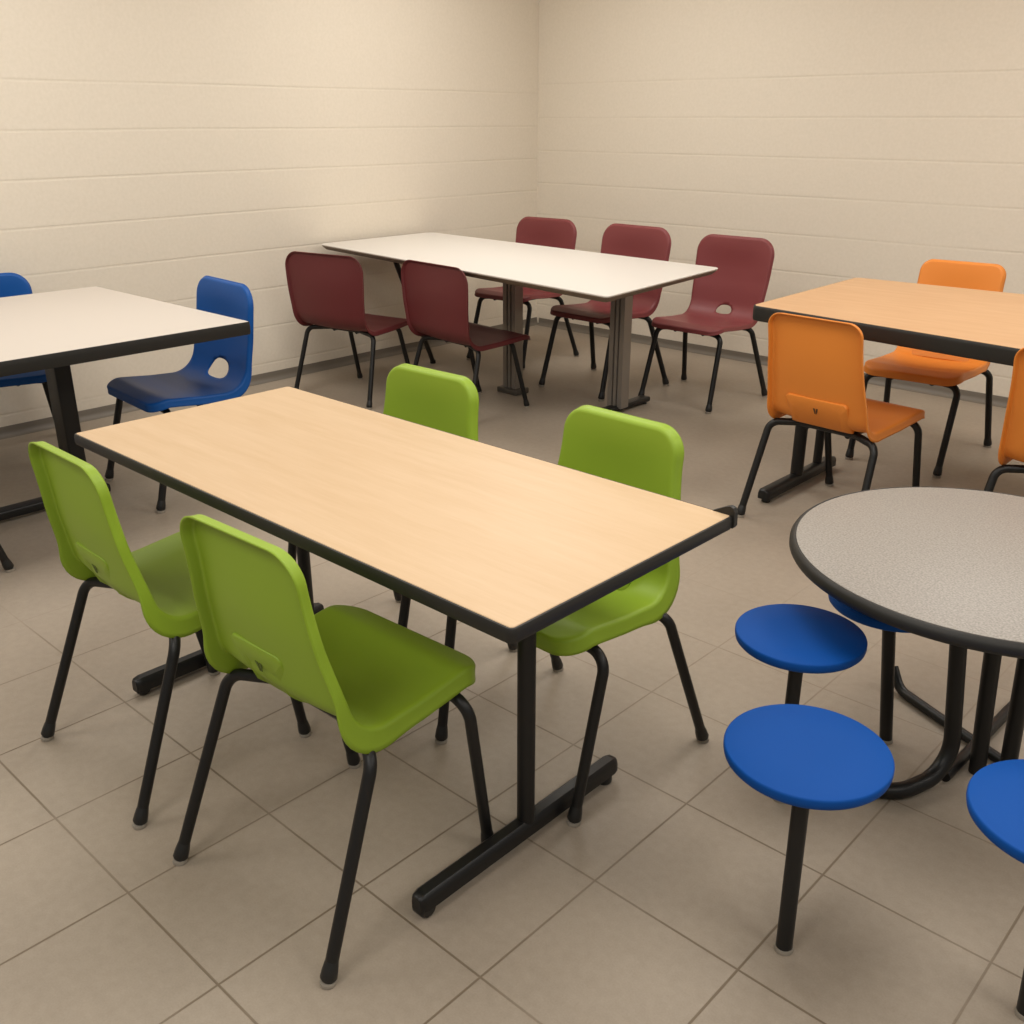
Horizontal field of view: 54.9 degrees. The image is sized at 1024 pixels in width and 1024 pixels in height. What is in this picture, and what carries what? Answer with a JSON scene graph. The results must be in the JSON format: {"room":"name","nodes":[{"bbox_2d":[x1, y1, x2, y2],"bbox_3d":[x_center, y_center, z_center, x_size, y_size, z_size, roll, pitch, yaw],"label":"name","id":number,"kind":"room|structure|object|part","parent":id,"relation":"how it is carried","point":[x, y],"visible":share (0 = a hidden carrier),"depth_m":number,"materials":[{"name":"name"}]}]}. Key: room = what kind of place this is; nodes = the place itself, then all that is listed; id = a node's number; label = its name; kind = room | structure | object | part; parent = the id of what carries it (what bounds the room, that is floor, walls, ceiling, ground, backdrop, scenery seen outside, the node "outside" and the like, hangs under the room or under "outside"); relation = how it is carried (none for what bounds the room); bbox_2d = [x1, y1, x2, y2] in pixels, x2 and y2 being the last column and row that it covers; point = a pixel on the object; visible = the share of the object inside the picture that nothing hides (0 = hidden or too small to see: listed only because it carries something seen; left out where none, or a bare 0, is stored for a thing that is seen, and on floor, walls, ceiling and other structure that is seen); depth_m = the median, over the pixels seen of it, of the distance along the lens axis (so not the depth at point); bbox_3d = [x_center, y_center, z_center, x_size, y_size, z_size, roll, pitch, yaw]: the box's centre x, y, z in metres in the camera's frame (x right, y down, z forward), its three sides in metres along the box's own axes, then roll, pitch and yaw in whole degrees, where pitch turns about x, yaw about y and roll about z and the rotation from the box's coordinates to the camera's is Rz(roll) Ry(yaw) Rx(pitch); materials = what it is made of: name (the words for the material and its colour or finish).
{"room":"school cafeteria","nodes":[
{"label":"school cafeteria","id":0,"kind":"room"},
{"bbox_2d":[0,0,538,426],"bbox_3d":[-2.755,-1.568,4.136,0.100,2.750,8.720,19,29,39],"label":"wall","id":1,"kind":"structure","parent":0,"point":[151,149],"depth_m":5.41,"materials":[{"name":"beige paint"}]},
{"bbox_2d":[0,317,537,439],"bbox_3d":[-2.740,-0.284,4.559,0.034,0.052,8.620,19,29,39],"label":"baseboard","id":2,"kind":"structure","parent":1,"relation":"attached to","point":[43,424],"depth_m":5.88,"materials":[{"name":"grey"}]},
{"bbox_2d":[0,325,1023,1023],"bbox_3d":[0.239,0.788,2.075,8.280,0.100,8.720,19,29,39],"label":"floor","id":3,"kind":"structure","parent":0,"point":[662,905],"depth_m":2.21,"materials":[{"name":"beige tile"}]},
{"bbox_2d":[0,544,14,572],"bbox_3d":[-2.082,-0.161,3.248,0.525,0.794,0.528,19,29,39],"label":"plastic chair","id":4,"kind":"object","parent":3,"relation":"on","point":[8,566],"visible":1,"depth_m":3.38,"materials":[{"name":"black metal"}]},
{"bbox_2d":[0,273,53,419],"bbox_3d":[-2.327,-0.629,4.422,0.525,0.794,0.528,-12,25,-27],"label":"plastic chair","id":5,"kind":"object","parent":3,"relation":"on","point":[11,284],"visible":0.28,"depth_m":4.53,"materials":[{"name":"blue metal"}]},
{"bbox_3d":[-2.235,-0.529,4.713,0.064,0.386,0.223,4,22,11],"label":"leg","id":6,"kind":"part","parent":5,"relation":"part of","materials":[{"name":"black metal"}]},
{"bbox_2d":[0,286,250,520],"bbox_3d":[-1.902,-0.378,3.877,1.268,0.730,1.285,19,29,39],"label":"square table","id":7,"kind":"object","parent":3,"relation":"on","point":[51,332],"visible":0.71,"depth_m":3.75,"materials":[{"name":"grey laminate"}]},
{"bbox_2d":[28,441,310,829],"bbox_3d":[-0.838,0.200,2.337,0.512,0.798,0.489,19,29,40],"label":"plastic chair","id":8,"kind":"object","parent":3,"relation":"on","point":[93,547],"visible":0.77,"depth_m":2.19,"materials":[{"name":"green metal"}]},
{"bbox_3d":[-1.065,0.354,2.458,0.253,0.415,0.087,-5,22,-12],"label":"leg","id":9,"kind":"part","parent":8,"relation":"part of","materials":[{"name":"black metal"}]},
{"bbox_3d":[-0.924,0.134,2.270,0.155,0.132,0.084,19,29,40],"label":"panel","id":10,"kind":"part","parent":8,"relation":"part of","materials":[{"name":"green plastic"}]},
{"bbox_3d":[-0.771,0.458,2.199,0.087,0.415,0.253,4,22,9],"label":"leg","id":11,"kind":"part","parent":8,"relation":"part of","materials":[{"name":"black metal"}]},
{"bbox_3d":[-0.833,0.277,2.648,0.136,0.412,0.095,19,29,40],"label":"leg","id":12,"kind":"part","parent":8,"relation":"part of","materials":[{"name":"black metal"}]},
{"bbox_3d":[-0.579,0.366,2.425,0.136,0.412,0.095,19,29,40],"label":"leg","id":13,"kind":"part","parent":8,"relation":"part of","materials":[{"name":"black metal"}]},
{"bbox_2d":[105,275,253,513],"bbox_3d":[-1.379,-0.520,4.099,0.551,0.829,0.548,-19,28,-39],"label":"plastic chair","id":14,"kind":"object","parent":3,"relation":"on","point":[192,385],"visible":0.84,"depth_m":4.07,"materials":[{"name":"blue plastic"}]},
{"bbox_3d":[-1.654,-0.335,4.201,0.195,0.402,0.089,4,22,11],"label":"leg","id":15,"kind":"part","parent":14,"relation":"part of","materials":[{"name":"black metal"}]},
{"bbox_3d":[-1.373,-0.223,3.920,0.089,0.402,0.195,-3,22,-6],"label":"leg","id":16,"kind":"part","parent":14,"relation":"part of","materials":[{"name":"black metal"}]},
{"bbox_2d":[172,514,493,989],"bbox_3d":[-0.365,0.357,1.939,0.514,0.800,0.490,18,28,37],"label":"plastic chair","id":17,"kind":"object","parent":3,"relation":"on","point":[378,677],"visible":1,"depth_m":1.83,"materials":[{"name":"green plastic"}]},
{"bbox_3d":[-0.594,0.516,2.051,0.254,0.416,0.087,-6,22,-14],"label":"leg","id":18,"kind":"part","parent":17,"relation":"part of","materials":[{"name":"black metal"}]},
{"bbox_3d":[-0.449,0.293,1.869,0.155,0.132,0.085,18,28,37],"label":"panel","id":19,"kind":"part","parent":17,"relation":"part of","materials":[{"name":"green plastic"}]},
{"bbox_3d":[-0.325,0.338,1.982,0.247,0.032,0.218,18,28,37],"label":"seat frame","id":20,"kind":"part","parent":17,"relation":"part of","materials":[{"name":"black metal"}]},
{"bbox_3d":[-0.371,0.435,2.252,0.136,0.414,0.096,18,28,37],"label":"leg","id":21,"kind":"part","parent":17,"relation":"part of","materials":[{"name":"black metal"}]},
{"bbox_3d":[-0.286,0.614,1.805,0.087,0.416,0.254,3,22,6],"label":"leg","id":22,"kind":"part","parent":17,"relation":"part of","materials":[{"name":"black metal"}]},
{"bbox_3d":[-0.105,0.519,2.039,0.136,0.414,0.096,18,28,37],"label":"leg","id":23,"kind":"part","parent":17,"relation":"part of","materials":[{"name":"black metal"}]},
{"bbox_2d":[285,251,409,409],"bbox_3d":[-0.868,-1.054,5.484,0.578,0.796,0.507,13,25,30],"label":"plastic chair","id":24,"kind":"object","parent":3,"relation":"on","point":[326,291],"visible":0.93,"depth_m":5.27,"materials":[{"name":"red plastic"}]},
{"bbox_3d":[-1.123,-0.865,5.550,0.239,0.389,0.079,-3,22,-8],"label":"leg","id":25,"kind":"part","parent":24,"relation":"part of","materials":[{"name":"black metal"}]},
{"bbox_3d":[-0.855,-1.040,5.511,0.239,0.033,0.260,13,25,30],"label":"seat frame","id":26,"kind":"part","parent":24,"relation":"part of","materials":[{"name":"black metal"}]},
{"bbox_3d":[-0.921,-0.957,5.780,0.075,0.389,0.159,-4,22,-11],"label":"leg","id":27,"kind":"part","parent":24,"relation":"part of","materials":[{"name":"black metal"}]},
{"bbox_3d":[-0.772,-0.780,5.338,0.079,0.389,0.239,-6,23,-15],"label":"leg","id":28,"kind":"part","parent":24,"relation":"part of","materials":[{"name":"black metal"}]},
{"bbox_3d":[-0.628,-0.886,5.603,0.159,0.389,0.075,-5,22,-12],"label":"leg","id":29,"kind":"part","parent":24,"relation":"part of","materials":[{"name":"black metal"}]},
{"bbox_2d":[288,363,516,651],"bbox_3d":[-0.330,0.035,2.734,0.520,0.810,0.496,18,28,38],"label":"plastic chair","id":30,"kind":"object","parent":3,"relation":"on","point":[436,399],"visible":0.3,"depth_m":2.70,"materials":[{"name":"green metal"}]},
{"bbox_3d":[-0.593,0.223,2.776,0.138,0.419,0.097,18,28,38],"label":"leg","id":31,"kind":"part","parent":30,"relation":"part of","materials":[{"name":"black metal"}]},
{"bbox_3d":[-0.324,0.309,2.559,0.138,0.419,0.097,18,28,38],"label":"leg","id":32,"kind":"part","parent":30,"relation":"part of","materials":[{"name":"black metal"}]},
{"bbox_2d":[74,387,737,917],"bbox_3d":[-0.322,0.236,2.312,1.489,0.748,0.644,19,29,39],"label":"rectangular table","id":33,"kind":"object","parent":3,"relation":"on","point":[507,545],"visible":0.91,"depth_m":2.01,"materials":[{"name":"beige laminate"}]},
{"bbox_3d":[-0.628,-0.008,2.913,0.038,0.662,0.038,19,29,39],"label":"leg","id":34,"kind":"part","parent":33,"relation":"part of","materials":[{"name":"black metal"}]},
{"bbox_3d":[0.029,0.355,1.997,0.038,0.658,0.038,19,29,39],"label":"leg","id":35,"kind":"part","parent":33,"relation":"part of","materials":[{"name":"black metal"}]},
{"bbox_2d":[401,260,529,407],"bbox_3d":[-0.226,-0.930,5.192,0.499,0.782,0.568,-18,28,-38],"label":"plastic chair","id":36,"kind":"object","parent":3,"relation":"on","point":[435,296],"visible":0.96,"depth_m":5.01,"materials":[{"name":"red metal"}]},
{"bbox_3d":[-0.471,-0.768,5.317,0.235,0.383,0.078,3,22,6],"label":"leg","id":37,"kind":"part","parent":36,"relation":"part of","materials":[{"name":"black metal"}]},
{"bbox_3d":[-0.220,-0.655,5.033,0.166,0.383,0.180,-18,28,-38],"label":"leg","id":38,"kind":"part","parent":36,"relation":"part of","materials":[{"name":"black metal"}]},
{"bbox_3d":[-0.216,-0.837,5.488,0.074,0.382,0.156,1,22,3],"label":"leg","id":39,"kind":"part","parent":36,"relation":"part of","materials":[{"name":"black metal"}]},
{"bbox_3d":[0.014,-0.743,5.251,0.156,0.382,0.074,1,22,2],"label":"leg","id":40,"kind":"part","parent":36,"relation":"part of","materials":[{"name":"black metal"}]},
{"bbox_2d":[321,232,717,411],"bbox_3d":[-0.067,-1.008,5.410,1.046,0.764,2.459,-19,29,-40],"label":"rectangular table","id":41,"kind":"object","parent":3,"relation":"on","point":[602,277],"visible":0.84,"depth_m":5.15,"materials":[{"name":"white laminate"}]},
{"bbox_3d":[-0.566,-1.157,5.812,0.030,0.743,0.791,3,22,8],"label":"leg","id":42,"kind":"part","parent":41,"relation":"part of","materials":[{"name":"black metal"}]},
{"bbox_3d":[0.005,-1.037,5.494,0.092,0.699,0.064,19,29,39],"label":"leg","id":43,"kind":"part","parent":41,"relation":"part of","materials":[{"name":"grey metal"}]},
{"bbox_3d":[0.005,-0.700,5.628,0.150,0.032,0.110,19,29,39],"label":"foot plate","id":44,"kind":"part","parent":41,"relation":"part of","materials":[{"name":"grey metal"}]},
{"bbox_3d":[0.561,-0.886,5.114,0.092,0.699,0.064,19,29,39],"label":"leg","id":45,"kind":"part","parent":41,"relation":"part of","materials":[{"name":"grey metal"}]},
{"bbox_2d":[466,217,578,369],"bbox_3d":[0.055,-1.412,6.297,0.578,0.859,0.556,17,27,36],"label":"plastic chair","id":46,"kind":"object","parent":3,"relation":"on","point":[550,232],"visible":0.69,"depth_m":6.31,"materials":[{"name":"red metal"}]},
{"bbox_3d":[-0.211,-1.198,6.352,0.172,0.413,0.082,-2,22,-6],"label":"leg","id":47,"kind":"part","parent":46,"relation":"part of","materials":[{"name":"black metal"}]},
{"bbox_3d":[0.083,-1.110,6.131,0.082,0.413,0.172,-2,22,-5],"label":"leg","id":48,"kind":"part","parent":46,"relation":"part of","materials":[{"name":"black metal"}]},
{"bbox_3d":[0.321,-1.207,6.375,0.240,0.414,0.064,-2,22,-6],"label":"leg","id":49,"kind":"part","parent":46,"relation":"part of","materials":[{"name":"black metal"}]},
{"bbox_2d":[435,405,708,827],"bbox_3d":[0.142,0.195,2.332,0.520,0.810,0.496,20,29,41],"label":"plastic chair","id":50,"kind":"object","parent":3,"relation":"on","point":[645,454],"visible":0.43,"depth_m":2.24,"materials":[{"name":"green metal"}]},
{"bbox_3d":[-0.122,0.377,2.388,0.138,0.419,0.097,20,29,41],"label":"leg","id":51,"kind":"part","parent":50,"relation":"part of","materials":[{"name":"black metal"}]},
{"bbox_3d":[0.078,0.288,2.615,0.088,0.421,0.257,4,22,10],"label":"leg","id":52,"kind":"part","parent":50,"relation":"part of","materials":[{"name":"black metal"}]},
{"bbox_3d":[0.132,0.469,2.157,0.138,0.419,0.097,20,29,41],"label":"leg","id":53,"kind":"part","parent":50,"relation":"part of","materials":[{"name":"black metal"}]},
{"bbox_3d":[0.230,0.100,2.335,0.157,0.134,0.086,20,29,41],"label":"panel","id":54,"kind":"part","parent":50,"relation":"part of","materials":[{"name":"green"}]},
{"bbox_3d":[0.371,0.395,2.347,0.257,0.421,0.088,-4,22,-11],"label":"leg","id":55,"kind":"part","parent":50,"relation":"part of","materials":[{"name":"black metal"}]},
{"bbox_2d":[538,223,670,400],"bbox_3d":[0.522,-1.157,5.623,0.595,0.884,0.572,20,29,41],"label":"plastic chair","id":56,"kind":"object","parent":3,"relation":"on","point":[647,242],"visible":0.72,"depth_m":5.64,"materials":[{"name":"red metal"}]},
{"bbox_3d":[0.246,-0.947,5.707,0.177,0.425,0.084,0,22,-1],"label":"leg","id":57,"kind":"part","parent":56,"relation":"part of","materials":[{"name":"black metal"}]},
{"bbox_3d":[0.489,-1.048,5.959,0.066,0.426,0.247,0,22,0],"label":"leg","id":58,"kind":"part","parent":56,"relation":"part of","materials":[{"name":"black metal"}]},
{"bbox_3d":[0.522,-0.846,5.451,0.084,0.425,0.177,0,22,1],"label":"leg","id":59,"kind":"part","parent":56,"relation":"part of","materials":[{"name":"black metal"}]},
{"bbox_3d":[0.793,-0.935,5.678,0.247,0.426,0.066,0,22,0],"label":"leg","id":60,"kind":"part","parent":56,"relation":"part of","materials":[{"name":"black metal"}]},
{"bbox_2d":[638,234,774,413],"bbox_3d":[1.053,-1.045,5.384,0.574,0.853,0.552,19,28,39],"label":"plastic chair","id":61,"kind":"object","parent":3,"relation":"on","point":[741,279],"visible":0.97,"depth_m":5.43,"materials":[{"name":"red plastic"}]},
{"bbox_3d":[0.788,-0.838,5.454,0.171,0.410,0.081,-1,22,-3],"label":"leg","id":62,"kind":"part","parent":61,"relation":"part of","materials":[{"name":"black metal"}]},
{"bbox_3d":[1.011,-0.939,5.707,0.064,0.410,0.238,-1,22,-2],"label":"leg","id":63,"kind":"part","parent":61,"relation":"part of","materials":[{"name":"black metal"}]},
{"bbox_3d":[1.065,-0.744,5.218,0.081,0.410,0.171,-1,22,-2],"label":"leg","id":64,"kind":"part","parent":61,"relation":"part of","materials":[{"name":"black metal"}]},
{"bbox_3d":[1.316,-0.835,5.447,0.238,0.410,0.064,-1,22,-2],"label":"leg","id":65,"kind":"part","parent":61,"relation":"part of","materials":[{"name":"black metal"}]},
{"bbox_2d":[735,604,867,803],"bbox_3d":[0.623,0.455,2.207,0.276,0.420,0.276,19,29,39],"label":"round stool","id":66,"kind":"object","parent":3,"relation":"on","point":[794,638],"visible":0.91,"depth_m":2.11,"materials":[{"name":"blue plastic"}]},
{"bbox_3d":[0.620,0.471,2.201,0.031,0.386,0.055,6,23,15],"label":"post","id":67,"kind":"part","parent":66,"relation":"part of","materials":[{"name":"black metal"}]},
{"bbox_3d":[0.623,0.272,2.134,0.276,0.026,0.276,19,29,39],"label":"seat","id":68,"kind":"part","parent":66,"relation":"part of","materials":[{"name":"blue plastic"}]},
{"bbox_2d":[723,704,894,955],"bbox_3d":[0.521,0.611,1.815,0.290,0.420,0.290,19,29,39],"label":"round stool","id":69,"kind":"object","parent":3,"relation":"on","point":[803,757],"visible":1,"depth_m":1.73,"materials":[{"name":"blue plastic"}]},
{"bbox_3d":[0.516,0.630,1.800,0.031,0.388,0.074,5,22,13],"label":"post","id":70,"kind":"part","parent":69,"relation":"part of","materials":[{"name":"black metal"}]},
{"bbox_3d":[0.521,0.428,1.742,0.290,0.026,0.290,19,29,39],"label":"seat","id":71,"kind":"part","parent":69,"relation":"part of","materials":[{"name":"blue plastic"}]},
{"bbox_2d":[737,313,924,517],"bbox_3d":[1.265,-0.368,3.738,0.624,0.814,0.516,-19,28,-39],"label":"plastic chair","id":72,"kind":"object","parent":3,"relation":"on","point":[816,365],"visible":0.95,"depth_m":3.54,"materials":[{"name":"orange plastic"}]},
{"bbox_3d":[0.991,-0.180,3.829,0.223,0.392,0.080,-1,22,-3],"label":"leg","id":73,"kind":"part","parent":72,"relation":"part of","materials":[{"name":"black metal"}]},
{"bbox_3d":[1.126,-0.362,3.602,0.091,0.124,0.250,-19,28,-39],"label":"panel","id":74,"kind":"part","parent":72,"relation":"part of","materials":[{"name":"orange plastic"}]},
{"bbox_3d":[1.340,-0.280,4.079,0.119,0.391,0.100,-19,28,-39],"label":"leg","id":75,"kind":"part","parent":72,"relation":"part of","materials":[{"name":"black metal"}]},
{"bbox_3d":[1.292,-0.349,3.772,0.357,0.035,0.250,-19,28,-39],"label":"seat frame","id":76,"kind":"part","parent":72,"relation":"part of","materials":[{"name":"black metal"}]},
{"bbox_3d":[1.259,-0.073,3.560,0.080,0.392,0.223,3,22,7],"label":"leg","id":77,"kind":"part","parent":72,"relation":"part of","materials":[{"name":"black metal"}]},
{"bbox_3d":[1.554,-0.194,3.863,0.119,0.391,0.100,-19,28,-39],"label":"leg","id":78,"kind":"part","parent":72,"relation":"part of","materials":[{"name":"black metal"}]},
{"bbox_2d":[828,595,908,744],"bbox_3d":[0.882,0.391,2.368,0.280,0.420,0.280,19,29,39],"label":"round stool","id":79,"kind":"object","parent":3,"relation":"on","point":[888,632],"visible":0.21,"depth_m":2.36,"materials":[{"name":"blue plastic"}]},
{"bbox_3d":[0.882,0.208,2.295,0.280,0.026,0.280,19,29,39],"label":"seat","id":80,"kind":"part","parent":79,"relation":"part of","materials":[{"name":"blue plastic"}]},
{"bbox_3d":[0.909,0.397,2.387,0.094,0.389,0.031,-11,24,-26],"label":"post","id":81,"kind":"part","parent":79,"relation":"part of","materials":[{"name":"black metal"}]},
{"bbox_2d":[753,278,1023,502],"bbox_3d":[1.854,-0.329,3.687,1.819,0.780,1.239,19,29,39],"label":"rectangular table","id":82,"kind":"object","parent":3,"relation":"on","point":[983,325],"visible":0.67,"depth_m":3.75,"materials":[{"name":"laminate"}]},
{"bbox_3d":[1.203,-0.474,4.047,0.052,0.676,0.052,19,29,39],"label":"leg","id":83,"kind":"part","parent":82,"relation":"part of","materials":[{"name":"black metal"}]},
{"bbox_3d":[1.331,-0.524,4.179,0.037,0.680,0.038,19,29,39],"label":"leg","id":84,"kind":"part","parent":82,"relation":"part of","materials":[{"name":"black metal"}]},
{"bbox_2d":[789,487,1023,798],"bbox_3d":[1.050,0.354,2.259,0.856,0.570,0.856,19,29,39],"label":"round table","id":85,"kind":"object","parent":3,"relation":"on","point":[940,564],"visible":0.88,"depth_m":2.20,"materials":[{"name":"grey laminate"}]},
{"bbox_3d":[0.903,0.394,2.200,0.292,0.537,0.102,-3,22,-7],"label":"leg","id":86,"kind":"part","parent":85,"relation":"part of","materials":[{"name":"black metal"}]},
{"bbox_3d":[1.145,0.548,2.448,0.034,0.068,0.603,-8,23,-20],"label":"rail","id":87,"kind":"part","parent":85,"relation":"part of","materials":[{"name":"black metal"}]},
{"bbox_3d":[1.180,0.562,2.469,0.460,0.026,0.027,-20,29,-41],"label":"rail","id":88,"kind":"part","parent":85,"relation":"part of","materials":[{"name":"black metal"}]},
{"bbox_3d":[1.094,0.372,2.256,0.073,0.537,0.037,-2,22,-6],"label":"leg","id":89,"kind":"part","parent":85,"relation":"part of","materials":[{"name":"black metal"}]},
{"bbox_3d":[1.173,0.371,2.259,0.063,0.537,0.038,-4,22,-9],"label":"leg","id":90,"kind":"part","parent":85,"relation":"part of","materials":[{"name":"black metal"}]},
{"bbox_2d":[845,259,1005,477],"bbox_3d":[1.889,-0.675,4.475,0.531,0.839,0.642,17,27,36],"label":"plastic chair","id":91,"kind":"object","parent":3,"relation":"on","point":[907,364],"visible":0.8,"depth_m":4.49,"materials":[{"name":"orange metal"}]},
{"bbox_3d":[1.602,-0.441,4.465,0.103,0.403,0.123,17,27,36],"label":"leg","id":92,"kind":"part","parent":91,"relation":"part of","materials":[{"name":"black metal"}]},
{"bbox_3d":[1.854,-0.580,4.816,0.082,0.404,0.229,0,22,0],"label":"leg","id":93,"kind":"part","parent":91,"relation":"part of","materials":[{"name":"black metal"}]},
{"bbox_3d":[2.011,-0.774,4.599,0.258,0.128,0.094,17,27,36],"label":"panel","id":94,"kind":"part","parent":91,"relation":"part of","materials":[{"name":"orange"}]},
{"bbox_3d":[1.855,-0.365,4.275,0.103,0.403,0.123,17,27,36],"label":"leg","id":95,"kind":"part","parent":91,"relation":"part of","materials":[{"name":"black metal"}]},
{"bbox_3d":[2.171,-0.485,4.578,0.229,0.404,0.082,-4,22,-11],"label":"leg","id":96,"kind":"part","parent":91,"relation":"part of","materials":[{"name":"black metal"}]},
{"bbox_2d":[966,759,1023,1020],"bbox_3d":[0.885,0.676,1.653,0.290,0.420,0.290,19,29,39],"label":"round stool","id":97,"kind":"object","parent":3,"relation":"on","point":[995,792],"visible":1,"depth_m":1.60,"materials":[{"name":"blue plastic"}]},
{"bbox_3d":[0.885,0.493,1.580,0.290,0.026,0.290,19,29,39],"label":"seat","id":98,"kind":"part","parent":97,"relation":"part of","materials":[{"name":"blue plastic"}]},
{"bbox_3d":[0.890,0.690,1.651,0.031,0.385,0.047,-14,25,-30],"label":"post","id":99,"kind":"part","parent":97,"relation":"part of","materials":[{"name":"black metal"}]},
{"bbox_2d":[984,348,1023,491],"bbox_3d":[1.887,-0.166,3.232,0.624,0.814,0.516,-20,29,-40],"label":"plastic chair","id":100,"kind":"object","parent":3,"relation":"on","point":[1011,446],"visible":0.87,"depth_m":3.16,"materials":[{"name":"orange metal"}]},
{"bbox_3d":[1.612,0.023,3.318,0.223,0.392,0.080,-2,22,-4],"label":"leg","id":101,"kind":"part","parent":100,"relation":"part of","materials":[{"name":"black metal"}]},
{"bbox_2d":[536,0,1023,396],"bbox_3d":[3.212,-1.692,4.446,8.180,2.750,0.100,19,29,39],"label":"wall","id":102,"kind":"structure","parent":0,"point":[870,139],"depth_m":5.76,"materials":[{"name":"beige paint"}]},
{"bbox_2d":[537,318,1007,407],"bbox_3d":[3.178,-0.416,4.889,8.146,0.052,0.034,19,29,39],"label":"baseboard","id":103,"kind":"structure","parent":102,"relation":"attached to","point":[970,396],"depth_m":6.34,"materials":[{"name":"brown"}]}
]}

